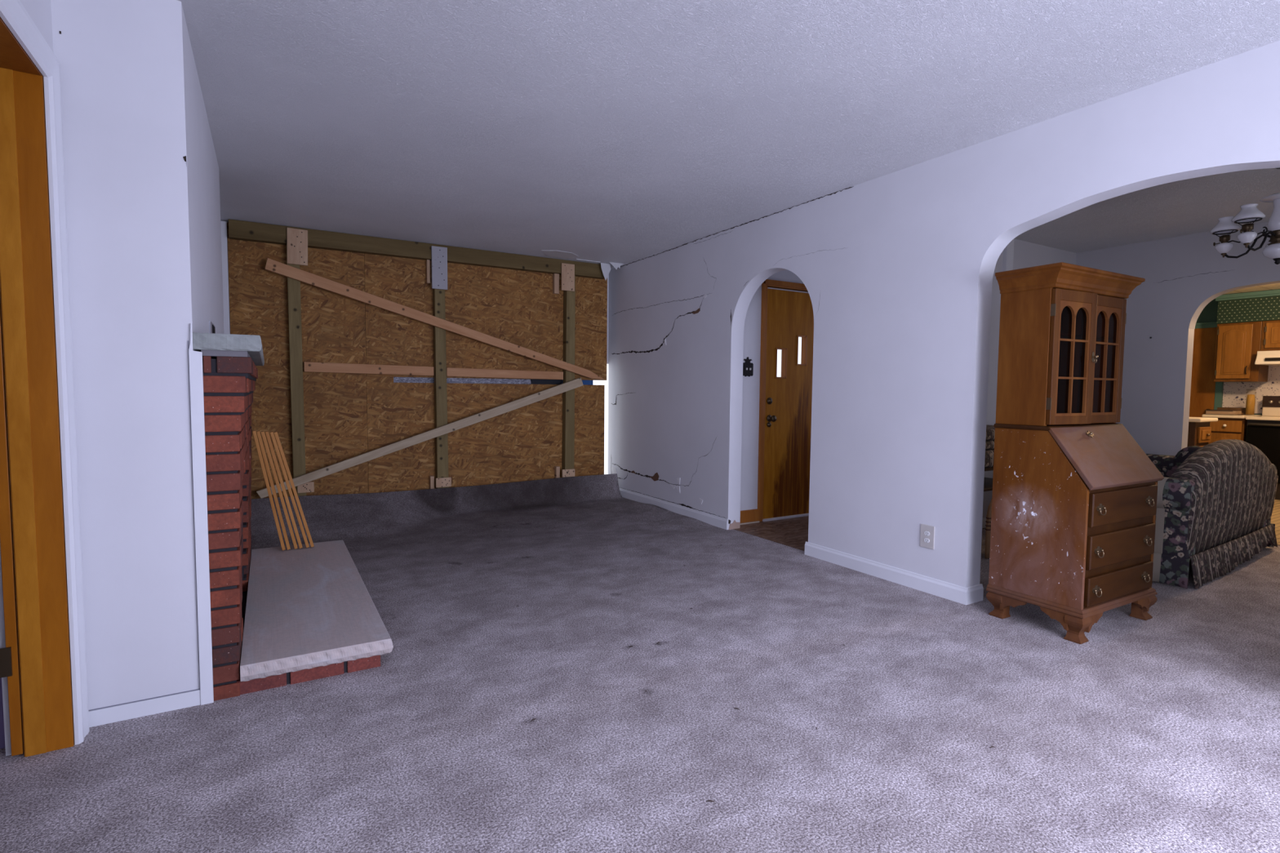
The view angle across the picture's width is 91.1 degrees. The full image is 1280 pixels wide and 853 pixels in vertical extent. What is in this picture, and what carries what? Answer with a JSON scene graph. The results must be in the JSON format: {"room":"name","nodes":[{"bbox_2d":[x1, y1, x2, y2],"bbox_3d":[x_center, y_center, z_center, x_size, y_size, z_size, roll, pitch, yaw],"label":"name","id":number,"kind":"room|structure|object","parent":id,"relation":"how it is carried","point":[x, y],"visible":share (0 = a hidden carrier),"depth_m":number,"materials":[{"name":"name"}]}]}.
{"room":"living room","nodes":[
{"label":"living room","id":0,"kind":"room"},
{"bbox_2d":[0,677,4,749],"bbox_3d":[-2.405,-0.195,1.676,0.975,2.440,0.030,-2,4,-31],"label":"wall","id":1,"kind":"structure","parent":0,"point":[2,717],"depth_m":1.97,"materials":[{"name":"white paint"}]},
{"bbox_2d":[0,0,75,750],"bbox_3d":[-0.910,-0.102,0.327,0.120,2.440,3.900,-2,4,-31],"label":"wall","id":2,"kind":"structure","parent":0,"point":[39,11],"depth_m":1.89,"materials":[{"name":"paint"}]},
{"bbox_2d":[0,544,11,755],"bbox_3d":[-1.946,0.017,1.886,0.012,2.000,0.020,-2,4,-31],"label":"door","id":3,"kind":"structure","parent":2,"relation":"attached to","point":[2,638],"depth_m":1.92,"materials":[{"name":"paint"}]},
{"bbox_2d":[0,17,74,757],"bbox_3d":[-1.840,-0.016,1.837,0.183,2.074,1.570,-2,4,-31],"label":"door","id":4,"kind":"structure","parent":2,"relation":"in","point":[29,415],"depth_m":1.89,"materials":[{"name":"brown wood"}]},
{"bbox_2d":[0,0,89,745],"bbox_3d":[-1.562,-0.037,1.570,0.020,2.152,1.032,-2,4,-31],"label":"trim","id":5,"kind":"structure","parent":2,"relation":"attached to","point":[13,13],"depth_m":1.95,"materials":[{"name":"paint"}]},
{"bbox_2d":[50,0,224,710],"bbox_3d":[-2.231,-0.266,2.894,0.438,2.440,1.897,-2,4,-31],"label":"wall","id":6,"kind":"structure","parent":0,"point":[141,167],"depth_m":2.11,"materials":[{"name":"paint"}]},
{"bbox_2d":[88,340,199,711],"bbox_3d":[-1.712,0.327,2.135,0.321,1.244,0.006,-2,4,-31],"label":"trim","id":7,"kind":"structure","parent":6,"relation":"attached to","point":[188,340],"depth_m":2.20,"materials":[{"name":"grey"}]},
{"bbox_2d":[88,689,200,727],"bbox_3d":[-1.716,0.976,2.173,0.322,0.055,0.008,-2,4,-31],"label":"baseboard","id":8,"kind":"structure","parent":6,"relation":"attached to","point":[178,701],"depth_m":2.17,"materials":[{"name":"paint"}]},
{"bbox_2d":[188,323,213,705],"bbox_3d":[-1.556,0.321,2.224,0.038,1.360,0.012,-2,4,-31],"label":"trim","id":9,"kind":"structure","parent":6,"relation":"attached to","point":[195,357],"depth_m":2.22,"materials":[{"name":"paint"}]},
{"bbox_2d":[208,320,215,333],"bbox_3d":[-1.972,-0.448,2.886,0.008,0.058,0.364,-2,4,-31],"label":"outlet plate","id":10,"kind":"object","parent":6,"relation":"attached to","point":[211,326],"visible":0.51,"depth_m":2.86,"materials":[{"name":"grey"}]},
{"bbox_2d":[220,220,608,407],"bbox_3d":[-1.970,-0.420,5.864,4.095,2.600,0.205,-2,4,-31],"label":"wall","id":11,"kind":"structure","parent":0,"point":[223,224],"depth_m":4.94,"materials":[{"name":"paint"}]},
{"bbox_2d":[226,222,368,498],"bbox_3d":[-2.833,-0.414,5.263,0.994,2.405,0.012,-2,4,-31],"label":"panel","id":12,"kind":"object","parent":11,"relation":"attached to","point":[333,325],"visible":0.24,"depth_m":5.29,"materials":[{"name":"brown wood"}]},
{"bbox_2d":[366,376,393,382],"bbox_3d":[-2.334,-0.416,5.573,0.272,0.120,0.012,-2,4,-31],"label":"panel","id":13,"kind":"object","parent":11,"relation":"attached to","point":[369,379],"visible":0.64,"depth_m":5.58,"materials":[{"name":"brown wood"}]},
{"bbox_2d":[393,377,531,384],"bbox_3d":[-1.675,-0.425,5.989,1.330,0.200,0.035,-2,4,-31],"label":"plastic sheet","id":14,"kind":"object","parent":11,"relation":"attached to","point":[396,380],"visible":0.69,"depth_m":6.00,"materials":[{"name":"blue plastic"}]},
{"bbox_2d":[364,253,607,380],"bbox_3d":[-1.377,-1.060,6.085,2.377,1.189,0.012,-2,4,-31],"label":"panel","id":15,"kind":"object","parent":11,"relation":"attached to","point":[520,308],"visible":0.56,"depth_m":6.01,"materials":[{"name":"brown wood"}]},
{"bbox_2d":[426,259,430,284],"bbox_3d":[-1.925,-1.406,5.701,0.028,0.208,0.048,-2,4,-31],"label":"block","id":16,"kind":"object","parent":15,"relation":"attached to","point":[428,261],"visible":1,"depth_m":5.68,"materials":[{"name":"brown wood"}]},
{"bbox_2d":[446,367,563,379],"bbox_3d":[-1.298,-0.513,6.130,1.170,0.080,0.048,-1,4,-31],"label":"wall rail","id":17,"kind":"object","parent":15,"relation":"attached to","point":[462,372],"visible":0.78,"depth_m":6.09,"materials":[{"name":"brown wood"}]},
{"bbox_2d":[552,273,559,294],"bbox_3d":[-0.849,-1.440,6.336,0.052,0.198,0.048,-2,4,-31],"label":"block","id":18,"kind":"object","parent":15,"relation":"attached to","point":[555,276],"visible":1,"depth_m":6.32,"materials":[{"name":"brown wood"}]},
{"bbox_2d":[366,382,604,493],"bbox_3d":[-1.398,0.165,6.152,2.351,1.166,0.012,-2,4,-31],"label":"panel","id":19,"kind":"object","parent":11,"relation":"attached to","point":[524,443],"visible":0.56,"depth_m":6.06,"materials":[{"name":"brown wood"}]},
{"bbox_2d":[530,379,561,384],"bbox_3d":[-0.957,-0.470,6.423,0.330,0.350,0.020,-2,4,-31],"label":"panel","id":20,"kind":"object","parent":11,"relation":"attached to","point":[533,381],"visible":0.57,"depth_m":6.41,"materials":[{"name":"black"}]},
{"bbox_2d":[582,380,592,385],"bbox_3d":[-0.655,-0.489,6.604,0.355,0.370,0.006,-2,4,-31],"label":"tarp","id":21,"kind":"object","parent":11,"relation":"attached to","point":[584,382],"visible":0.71,"depth_m":6.66,"materials":[{"name":"blue plastic"}]},
{"bbox_2d":[0,473,1279,852],"bbox_3d":[0.752,0.875,2.679,9.180,0.250,7.940,-2,4,-31],"label":"floor","id":22,"kind":"structure","parent":0,"point":[1161,733],"depth_m":2.18,"materials":[{"name":"carpet"}]},
{"bbox_2d":[192,332,393,701],"bbox_3d":[-1.785,0.289,3.193,0.675,1.355,1.929,-2,4,-31],"label":"fireplace","id":23,"kind":"object","parent":22,"relation":"on","point":[279,617],"visible":0.95,"depth_m":2.46,"materials":[{"name":"red brick"}]},
{"bbox_2d":[192,332,264,365],"bbox_3d":[-1.954,-0.353,3.056,0.207,0.058,1.922,-2,4,-31],"label":"mantel shelf","id":24,"kind":"object","parent":23,"relation":"attached to","point":[210,344],"depth_m":2.24,"materials":[{"name":"grey stone"}]},
{"bbox_2d":[252,430,285,550],"bbox_3d":[-2.294,0.398,3.881,0.157,0.752,0.055,-2,4,-31],"label":"leaning board","id":25,"kind":"object","parent":23,"relation":"on","point":[255,433],"visible":1,"depth_m":3.86,"materials":[{"name":"brown wood"}]},
{"bbox_2d":[256,430,290,550],"bbox_3d":[-2.273,0.398,3.894,0.165,0.750,0.055,-2,4,-31],"label":"leaning board","id":26,"kind":"object","parent":23,"relation":"on","point":[259,434],"visible":1,"depth_m":3.87,"materials":[{"name":"brown wood"}]},
{"bbox_2d":[261,431,297,549],"bbox_3d":[-2.246,0.399,3.910,0.181,0.747,0.055,-2,4,-31],"label":"leaning board","id":27,"kind":"object","parent":23,"relation":"on","point":[263,433],"visible":1,"depth_m":3.89,"materials":[{"name":"brown wood"}]},
{"bbox_2d":[265,431,302,548],"bbox_3d":[-2.225,0.399,3.922,0.186,0.746,0.055,-2,4,-31],"label":"leaning board","id":28,"kind":"object","parent":23,"relation":"on","point":[267,433],"visible":1,"depth_m":3.90,"materials":[{"name":"brown wood"}]},
{"bbox_2d":[270,431,309,547],"bbox_3d":[-2.197,0.400,3.938,0.199,0.743,0.055,-2,4,-31],"label":"leaning board","id":29,"kind":"object","parent":23,"relation":"on","point":[272,433],"visible":1,"depth_m":3.91,"materials":[{"name":"brown wood"}]},
{"bbox_2d":[273,431,314,547],"bbox_3d":[-2.177,0.400,3.951,0.205,0.742,0.055,-2,4,-31],"label":"leaning board","id":30,"kind":"object","parent":23,"relation":"on","point":[276,434],"visible":1,"depth_m":3.92,"materials":[{"name":"brown wood"}]},
{"bbox_2d":[516,544,994,802],"bbox_3d":[0.150,0.958,3.129,1.497,0.005,2.747,0,3,-12],"label":"crumbs","id":31,"kind":"object","parent":22,"relation":"on","point":[721,544],"visible":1,"depth_m":2.16,"materials":[{"name":"brown"}]},
{"bbox_2d":[984,499,991,558],"bbox_3d":[2.513,0.394,4.356,0.340,1.015,0.064,-2,4,-31],"label":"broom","id":32,"kind":"object","parent":22,"relation":"on","point":[988,531],"visible":0.3,"depth_m":4.29,"materials":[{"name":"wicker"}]},
{"bbox_2d":[983,466,993,491],"bbox_3d":[2.552,0.580,4.752,0.700,0.610,0.400,-2,4,-31],"label":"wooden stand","id":33,"kind":"object","parent":22,"relation":"on","point":[988,482],"visible":0.02,"depth_m":4.58,"materials":[{"name":"brown wood"}]},
{"bbox_2d":[984,448,994,467],"bbox_3d":[2.562,0.214,4.717,0.660,0.125,0.410,-2,4,-31],"label":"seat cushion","id":34,"kind":"object","parent":33,"relation":"on","point":[988,461],"visible":0.02,"depth_m":4.42,"materials":[{"name":"fabric"}]},
{"bbox_2d":[985,440,994,449],"bbox_3d":[2.571,0.118,4.716,0.642,0.063,0.410,-2,4,-31],"label":"seat cushion","id":35,"kind":"object","parent":34,"relation":"on","point":[989,445],"visible":0.02,"depth_m":4.42,"materials":[{"name":"fabric"}]},
{"bbox_2d":[985,424,995,440],"bbox_3d":[2.571,0.043,4.711,0.644,0.083,0.410,-2,4,-31],"label":"seat cushion","id":36,"kind":"object","parent":35,"relation":"on","point":[990,429],"visible":0.02,"depth_m":4.42,"materials":[{"name":"fabric"}]},
{"bbox_2d":[986,262,1164,644],"bbox_3d":[2.214,0.107,3.159,0.790,1.738,0.467,-1,4,-29],"label":"secretary desk","id":37,"kind":"object","parent":22,"relation":"on","point":[1074,495],"visible":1,"depth_m":3.04,"materials":[{"name":"brown wood"}]},
{"bbox_2d":[1057,375,1109,380],"bbox_3d":[2.157,-0.251,3.245,0.642,0.012,0.197,-1,4,-29],"label":"shelf","id":38,"kind":"object","parent":37,"relation":"attached to","point":[1095,376],"depth_m":3.35,"materials":[{"name":"brown wood"}]},
{"bbox_2d":[1060,333,1111,342],"bbox_3d":[2.159,-0.461,3.232,0.642,0.012,0.197,-1,4,-29],"label":"shelf","id":39,"kind":"object","parent":37,"relation":"attached to","point":[1100,338],"depth_m":3.24,"materials":[{"name":"brown wood"}]},
{"bbox_2d":[1146,439,1278,588],"bbox_3d":[3.715,0.489,4.466,1.887,0.846,0.901,-2,4,-33],"label":"sofa","id":40,"kind":"object","parent":22,"relation":"on","point":[1215,500],"visible":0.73,"depth_m":3.90,"materials":[{"name":"fabric"}]},
{"bbox_2d":[1173,445,1201,467],"bbox_3d":[4.348,0.293,4.858,0.215,0.276,0.366,1,3,5],"label":"pillow","id":41,"kind":"object","parent":40,"relation":"on","point":[1184,453],"depth_m":4.93,"materials":[{"name":"fabric"}]},
{"bbox_2d":[177,0,1279,279],"bbox_3d":[0.666,-1.421,2.661,9.320,0.298,8.350,-2,4,-31],"label":"ceiling","id":42,"kind":"structure","parent":0,"point":[610,134],"depth_m":2.82,"materials":[{"name":"paint"}]},
{"bbox_2d":[1209,167,1279,264],"bbox_3d":[3.575,-1.194,3.530,0.585,0.566,0.563,-2,4,-31],"label":"chandelier","id":43,"kind":"object","parent":42,"relation":"hanging from","point":[1249,213],"visible":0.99,"depth_m":3.50,"materials":[{"name":"white glass"}]},
{"bbox_2d":[740,269,804,511],"bbox_3d":[1.630,-0.408,5.819,2.055,2.440,0.120,-2,4,-31],"label":"wall","id":44,"kind":"structure","parent":0,"point":[752,329],"depth_m":5.36,"materials":[{"name":"paint"}]},
{"bbox_2d":[742,356,753,376],"bbox_3d":[0.915,-0.505,5.304,0.120,0.167,0.025,-2,4,-31],"label":"switch plate","id":45,"kind":"object","parent":44,"relation":"attached to","point":[748,367],"visible":0.93,"depth_m":5.31,"materials":[{"name":"black metal"}]},
{"bbox_2d":[740,508,758,523],"bbox_3d":[0.905,0.771,5.382,0.278,0.103,0.023,-2,4,-31],"label":"baseboard","id":46,"kind":"structure","parent":44,"relation":"attached to","point":[751,515],"depth_m":5.39,"materials":[{"name":"brown wood"}]},
{"bbox_2d":[740,520,759,524],"bbox_3d":[0.912,0.829,5.372,0.278,0.012,0.017,-2,4,-31],"label":"trim","id":47,"kind":"structure","parent":44,"relation":"attached to","point":[756,521],"depth_m":5.39,"materials":[{"name":"beige"}]},
{"bbox_2d":[757,280,767,521],"bbox_3d":[1.041,-0.215,5.440,0.060,2.090,0.092,-2,4,-31],"label":"trim","id":48,"kind":"structure","parent":44,"relation":"attached to","point":[764,287],"depth_m":5.40,"materials":[{"name":"brown wood"}]},
{"bbox_2d":[762,287,808,521],"bbox_3d":[1.478,-0.191,5.658,0.930,2.024,0.035,-2,4,-31],"label":"trim","id":49,"kind":"structure","parent":44,"relation":"attached to","point":[805,514],"depth_m":5.57,"materials":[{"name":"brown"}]},
{"bbox_2d":[764,279,808,291],"bbox_3d":[1.475,-1.240,5.593,1.012,0.054,0.027,-2,4,-31],"label":"trim","id":50,"kind":"structure","parent":44,"relation":"attached to","point":[769,282],"depth_m":5.46,"materials":[{"name":"brown wood"}]},
{"bbox_2d":[767,286,808,293],"bbox_3d":[1.445,-0.228,5.712,0.990,2.090,0.014,-2,4,-31],"label":"trim","id":51,"kind":"structure","parent":44,"relation":"attached to","point":[767,286],"depth_m":5.56,"materials":[{"name":"brown wood"}]},
{"bbox_2d":[763,288,813,519],"bbox_3d":[1.479,-0.196,5.664,0.922,2.000,0.120,-2,4,-31],"label":"door","id":52,"kind":"structure","parent":44,"relation":"in","point":[790,316],"depth_m":5.58,"materials":[{"name":"brown wood"}]},
{"bbox_2d":[733,515,984,551],"bbox_3d":[1.847,0.869,5.337,2.030,0.052,1.070,-2,4,-31],"label":"floor","id":53,"kind":"structure","parent":0,"point":[793,532],"depth_m":5.11,"materials":[{"name":"wood"}]},
{"bbox_2d":[608,40,1279,587],"bbox_3d":[1.799,-0.239,3.391,0.132,2.494,8.220,-2,4,-31],"label":"wall","id":54,"kind":"structure","parent":0,"point":[896,268],"depth_m":3.74,"materials":[{"name":"paint"}]},
{"bbox_2d":[262,473,614,498],"bbox_3d":[-1.739,0.665,5.818,3.465,0.245,0.012,-2,4,-31],"label":"trim","id":55,"kind":"structure","parent":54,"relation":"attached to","point":[613,473],"depth_m":5.74,"materials":[{"name":"grey"}]},
{"bbox_2d":[618,487,728,529],"bbox_3d":[0.208,0.748,5.996,0.011,0.088,1.995,-2,4,-31],"label":"baseboard","id":56,"kind":"structure","parent":54,"relation":"attached to","point":[716,521],"depth_m":5.73,"materials":[{"name":"paint"}]},
{"bbox_2d":[804,541,968,604],"bbox_3d":[1.458,0.883,3.883,0.014,0.090,1.184,-2,4,-31],"label":"baseboard","id":57,"kind":"structure","parent":54,"relation":"attached to","point":[944,589],"depth_m":3.77,"materials":[{"name":"paint"}]},
{"bbox_2d":[920,524,934,549],"bbox_3d":[1.636,0.627,3.574,0.010,0.132,0.088,-2,4,-31],"label":"wall outlet","id":58,"kind":"object","parent":54,"relation":"attached to","point":[927,532],"visible":1,"depth_m":3.57,"materials":[{"name":"grey plastic"}]},
{"bbox_2d":[924,537,929,542],"bbox_3d":[1.634,0.649,3.574,0.004,0.025,0.033,-2,4,-31],"label":"receptacle","id":59,"kind":"object","parent":58,"relation":"attached to","point":[926,540],"depth_m":3.57,"materials":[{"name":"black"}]},
{"bbox_2d":[924,531,929,536],"bbox_3d":[1.634,0.610,3.572,0.004,0.025,0.033,-2,4,-31],"label":"receptacle","id":60,"kind":"object","parent":58,"relation":"attached to","point":[926,533],"depth_m":3.57,"materials":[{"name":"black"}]},
{"bbox_2d":[967,583,983,604],"bbox_3d":[1.824,0.914,3.420,0.142,0.090,0.014,-2,4,-31],"label":"baseboard","id":61,"kind":"structure","parent":54,"relation":"attached to","point":[975,593],"depth_m":3.41,"materials":[{"name":"paint"}]},
{"bbox_2d":[1002,238,1014,271],"bbox_3d":[2.790,-0.396,5.779,0.100,2.440,1.130,-2,4,-31],"label":"wall","id":62,"kind":"structure","parent":0,"point":[1008,251],"depth_m":5.23,"materials":[{"name":"paint"}]},
{"bbox_2d":[982,239,1076,517],"bbox_3d":[2.670,-0.358,5.134,3.145,2.440,0.080,-2,4,-31],"label":"wall","id":63,"kind":"structure","parent":0,"point":[1026,254],"depth_m":5.29,"materials":[{"name":"paint"}]},
{"bbox_2d":[982,516,986,528],"bbox_3d":[2.683,0.818,5.164,3.145,0.088,0.013,-2,4,-31],"label":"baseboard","id":64,"kind":"structure","parent":63,"relation":"attached to","point":[984,520],"depth_m":5.29,"materials":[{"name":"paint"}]},
{"bbox_2d":[1075,221,1279,455],"bbox_3d":[5.375,-0.229,3.760,0.123,2.490,5.210,-2,4,-31],"label":"wall","id":65,"kind":"structure","parent":0,"point":[1182,274],"depth_m":5.26,"materials":[{"name":"paint"}]},
{"bbox_2d":[1195,298,1262,414],"bbox_3d":[7.886,-0.325,6.400,0.100,2.310,4.200,-2,4,-31],"label":"wall","id":66,"kind":"structure","parent":0,"point":[1209,313],"depth_m":7.72,"materials":[{"name":"teal paint"}]},
{"bbox_2d":[1189,327,1217,417],"bbox_3d":[6.910,-0.247,7.853,0.101,1.945,0.420,-2,4,-31],"label":"door","id":67,"kind":"structure","parent":66,"relation":"in","point":[1202,384],"depth_m":7.76,"materials":[{"name":"brown wood"}]},
{"bbox_2d":[1195,321,1217,328],"bbox_3d":[6.941,-1.250,7.789,0.070,0.065,0.450,-2,4,-31],"label":"trim","id":68,"kind":"structure","parent":66,"relation":"attached to","point":[1202,325],"depth_m":7.71,"materials":[{"name":"green paint"}]},
{"bbox_2d":[1213,382,1223,409],"bbox_3d":[7.057,-0.229,7.659,0.050,1.955,0.065,-2,4,-31],"label":"trim","id":69,"kind":"structure","parent":66,"relation":"attached to","point":[1219,385],"depth_m":7.63,"materials":[{"name":"green paint"}]},
{"bbox_2d":[1213,321,1268,382],"bbox_3d":[7.037,-0.864,7.341,0.359,0.680,0.390,-2,4,-31],"label":"upper cabinet","id":70,"kind":"object","parent":66,"relation":"attached to","point":[1237,344],"visible":0.98,"depth_m":7.24,"materials":[{"name":"brown wood"}]},
{"bbox_2d":[1222,365,1279,413],"bbox_3d":[8.002,-0.421,6.093,0.008,0.700,3.565,-2,4,-31],"label":"backsplash","id":71,"kind":"structure","parent":66,"relation":"attached to","point":[1234,393],"depth_m":7.39,"materials":[{"name":"tile"}]},
{"bbox_2d":[1260,320,1279,351],"bbox_3d":[7.342,-1.002,6.833,0.344,0.340,0.772,-2,4,-31],"label":"upper cabinet","id":72,"kind":"object","parent":66,"relation":"attached to","point":[1270,336],"visible":0.91,"depth_m":7.02,"materials":[{"name":"brown wood"}]},
{"bbox_2d":[1254,350,1279,365],"bbox_3d":[7.278,-0.754,6.815,0.485,0.150,0.758,-2,4,-31],"label":"range hood","id":73,"kind":"object","parent":72,"relation":"attached to","point":[1263,357],"visible":1,"depth_m":6.95,"materials":[{"name":"white metal"}]},
{"bbox_2d":[1217,288,1279,324],"bbox_3d":[7.867,-1.287,5.956,0.340,0.338,3.562,-2,4,-31],"label":"wall","id":74,"kind":"structure","parent":0,"point":[1266,308],"depth_m":7.16,"materials":[{"name":"green paper"}]},
{"bbox_2d":[1215,288,1279,301],"bbox_3d":[7.705,-1.415,5.865,0.025,0.065,3.585,-2,4,-31],"label":"trim","id":75,"kind":"structure","parent":74,"relation":"attached to","point":[1272,292],"depth_m":7.15,"materials":[{"name":"green paint"}]},
{"bbox_2d":[1222,282,1279,294],"bbox_3d":[6.484,-1.485,5.495,3.580,0.090,4.200,-2,4,-31],"label":"ceiling","id":76,"kind":"structure","parent":0,"point":[1273,286],"depth_m":6.93,"materials":[{"name":"paint"}]},
{"bbox_2d":[1270,499,1279,545],"bbox_3d":[6.456,0.890,5.631,3.600,0.052,4.200,-2,4,-31],"label":"floor","id":77,"kind":"structure","parent":0,"point":[1275,517],"depth_m":5.78,"materials":[{"name":"wood"}]},
{"bbox_2d":[1186,422,1211,447],"bbox_3d":[5.511,0.376,6.440,0.360,0.865,0.491,-2,4,-31],"label":"base cabinet","id":78,"kind":"object","parent":77,"relation":"on","point":[1199,433],"visible":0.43,"depth_m":6.20,"materials":[{"name":"brown wood"}]},
{"bbox_2d":[1188,417,1217,422],"bbox_3d":[5.505,-0.078,6.428,0.440,0.037,0.515,-2,4,-31],"label":"countertop","id":79,"kind":"structure","parent":78,"relation":"on","point":[1191,419],"depth_m":6.17,"materials":[{"name":"beige laminate"}]},
{"bbox_2d":[1208,417,1247,444],"bbox_3d":[6.923,0.333,7.340,0.611,0.868,0.320,-2,4,-31],"label":"base cabinet","id":80,"kind":"object","parent":77,"relation":"on","point":[1223,428],"visible":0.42,"depth_m":7.15,"materials":[{"name":"brown wood"}]},
{"bbox_2d":[1202,414,1262,418],"bbox_3d":[6.921,-0.122,7.329,0.605,0.033,0.370,-2,4,-31],"label":"countertop","id":81,"kind":"structure","parent":80,"relation":"on","point":[1243,416],"depth_m":7.18,"materials":[{"name":"beige laminate"}]},
{"bbox_2d":[1204,409,1242,415],"bbox_3d":[6.762,-0.163,7.267,0.200,0.052,0.285,-2,4,-31],"label":"open book","id":82,"kind":"object","parent":81,"relation":"on","point":[1229,412],"visible":0.99,"depth_m":7.21,"materials":[{"name":"grey paper"}]},
{"bbox_2d":[1217,407,1245,414],"bbox_3d":[7.034,-0.185,7.444,0.190,0.078,0.265,-2,4,-31],"label":"wooden tray","id":83,"kind":"object","parent":81,"relation":"on","point":[1242,410],"visible":0.28,"depth_m":7.40,"materials":[{"name":"brown wood"}]},
{"bbox_2d":[1245,394,1255,414],"bbox_3d":[7.022,-0.282,7.215,0.086,0.302,0.086,-2,4,-31],"label":"cutting board","id":84,"kind":"object","parent":81,"relation":"on","point":[1250,405],"visible":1,"depth_m":7.19,"materials":[{"name":"brown wood"}]},
{"bbox_2d":[1245,395,1279,500],"bbox_3d":[7.196,0.235,6.839,0.607,1.128,0.763,-2,4,-31],"label":"stove","id":85,"kind":"object","parent":77,"relation":"on","point":[1263,432],"visible":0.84,"depth_m":6.89,"materials":[{"name":"grey metal"}]},
{"bbox_2d":[1245,415,1279,420],"bbox_3d":[7.199,-0.080,6.820,0.585,0.035,0.763,-2,4,-31],"label":"cooktop","id":86,"kind":"object","parent":85,"relation":"in","point":[1263,417],"depth_m":6.92,"materials":[{"name":"beige ceramic"}]},
{"bbox_3d":[0.698,1.046,2.798,9.200,0.080,8.180,-2,4,-31],"label":"floor slab","id":87,"kind":"structure","parent":0,"visible":0},
{"bbox_2d":[286,243,306,496],"bbox_3d":[-2.846,-0.327,5.204,0.101,2.318,0.083,-2,4,-31],"label":"timber post","id":88,"kind":"object","parent":87,"relation":"on","point":[293,286],"visible":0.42,"depth_m":5.16,"materials":[{"name":"brown wood"}]},
{"bbox_2d":[286,227,307,266],"bbox_3d":[-2.786,-1.461,5.103,0.154,0.288,0.021,-2,4,-31],"label":"board","id":89,"kind":"object","parent":88,"relation":"attached to","point":[297,239],"visible":1,"depth_m":5.10,"materials":[{"name":"brown wood"}]},
{"bbox_2d":[297,481,314,493],"bbox_3d":[-2.786,0.507,5.230,0.122,0.086,0.021,-2,4,-31],"label":"board","id":90,"kind":"object","parent":88,"relation":"attached to","point":[308,486],"visible":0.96,"depth_m":5.22,"materials":[{"name":"brown wood"}]},
{"bbox_2d":[256,377,583,498],"bbox_3d":[-1.829,0.039,5.728,2.876,1.012,0.042,-2,4,-31],"label":"diagonal brace","id":91,"kind":"object","parent":88,"relation":"attached to","point":[575,383],"visible":1,"depth_m":5.67,"materials":[{"name":"brown wood"}]},
{"bbox_2d":[265,257,604,379],"bbox_3d":[-1.681,-0.915,5.780,3.028,0.916,0.042,-2,4,-31],"label":"diagonal brace","id":92,"kind":"object","parent":88,"relation":"attached to","point":[272,265],"visible":1,"depth_m":5.55,"materials":[{"name":"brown wood"}]},
{"bbox_2d":[429,475,434,488],"bbox_3d":[-1.932,0.631,5.828,0.035,0.345,0.048,-2,4,-31],"label":"block","id":93,"kind":"object","parent":87,"relation":"on","point":[431,477],"visible":0.44,"depth_m":5.80,"materials":[{"name":"brown wood"}]},
{"bbox_2d":[432,288,448,488],"bbox_3d":[-1.840,-0.354,5.798,0.112,2.318,0.083,-2,4,-31],"label":"timber post","id":94,"kind":"object","parent":87,"relation":"on","point":[438,295],"visible":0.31,"depth_m":5.76,"materials":[{"name":"brown wood"}]},
{"bbox_2d":[303,361,433,375],"bbox_3d":[-2.353,-0.503,5.505,1.050,0.082,0.048,-1,3,-31],"label":"wall rail","id":95,"kind":"object","parent":94,"relation":"attached to","point":[308,366],"visible":1,"depth_m":5.46,"materials":[{"name":"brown wood"}]},
{"bbox_2d":[228,218,604,279],"bbox_3d":[-1.795,-1.583,5.746,3.300,0.137,0.083,-2,4,-31],"label":"header beam","id":96,"kind":"structure","parent":94,"relation":"on","point":[237,229],"depth_m":5.52,"materials":[{"name":"brown wood"}]},
{"bbox_2d":[431,245,447,289],"bbox_3d":[-1.815,-1.435,5.680,0.138,0.378,0.021,-2,4,-31],"label":"board","id":97,"kind":"object","parent":94,"relation":"attached to","point":[438,254],"visible":1,"depth_m":5.67,"materials":[{"name":"grey metal"}]},
{"bbox_2d":[435,477,451,487],"bbox_3d":[-1.817,0.517,5.805,0.138,0.086,0.021,-2,4,-31],"label":"board","id":98,"kind":"object","parent":94,"relation":"attached to","point":[441,482],"visible":1,"depth_m":5.79,"materials":[{"name":"brown wood"}]},
{"bbox_2d":[554,466,559,478],"bbox_3d":[-0.854,0.593,6.464,0.040,0.365,0.048,-2,4,-31],"label":"block","id":99,"kind":"object","parent":87,"relation":"on","point":[557,468],"visible":0.44,"depth_m":6.44,"materials":[{"name":"brown wood"}]},
{"bbox_2d":[561,275,575,477],"bbox_3d":[-0.736,-0.384,6.451,0.115,2.318,0.083,-2,4,-31],"label":"timber post","id":100,"kind":"object","parent":87,"relation":"on","point":[569,297],"visible":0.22,"depth_m":6.41,"materials":[{"name":"brown wood"}]},
{"bbox_2d":[560,262,574,291],"bbox_3d":[-0.727,-1.503,6.321,0.140,0.268,0.021,-2,4,-31],"label":"board","id":101,"kind":"object","parent":100,"relation":"attached to","point":[567,270],"visible":1,"depth_m":6.31,"materials":[{"name":"brown wood"}]},
{"bbox_2d":[561,468,574,477],"bbox_3d":[-0.735,0.478,6.444,0.138,0.078,0.021,-2,4,-31],"label":"board","id":102,"kind":"object","parent":100,"relation":"attached to","point":[565,473],"visible":1,"depth_m":6.43,"materials":[{"name":"brown wood"}]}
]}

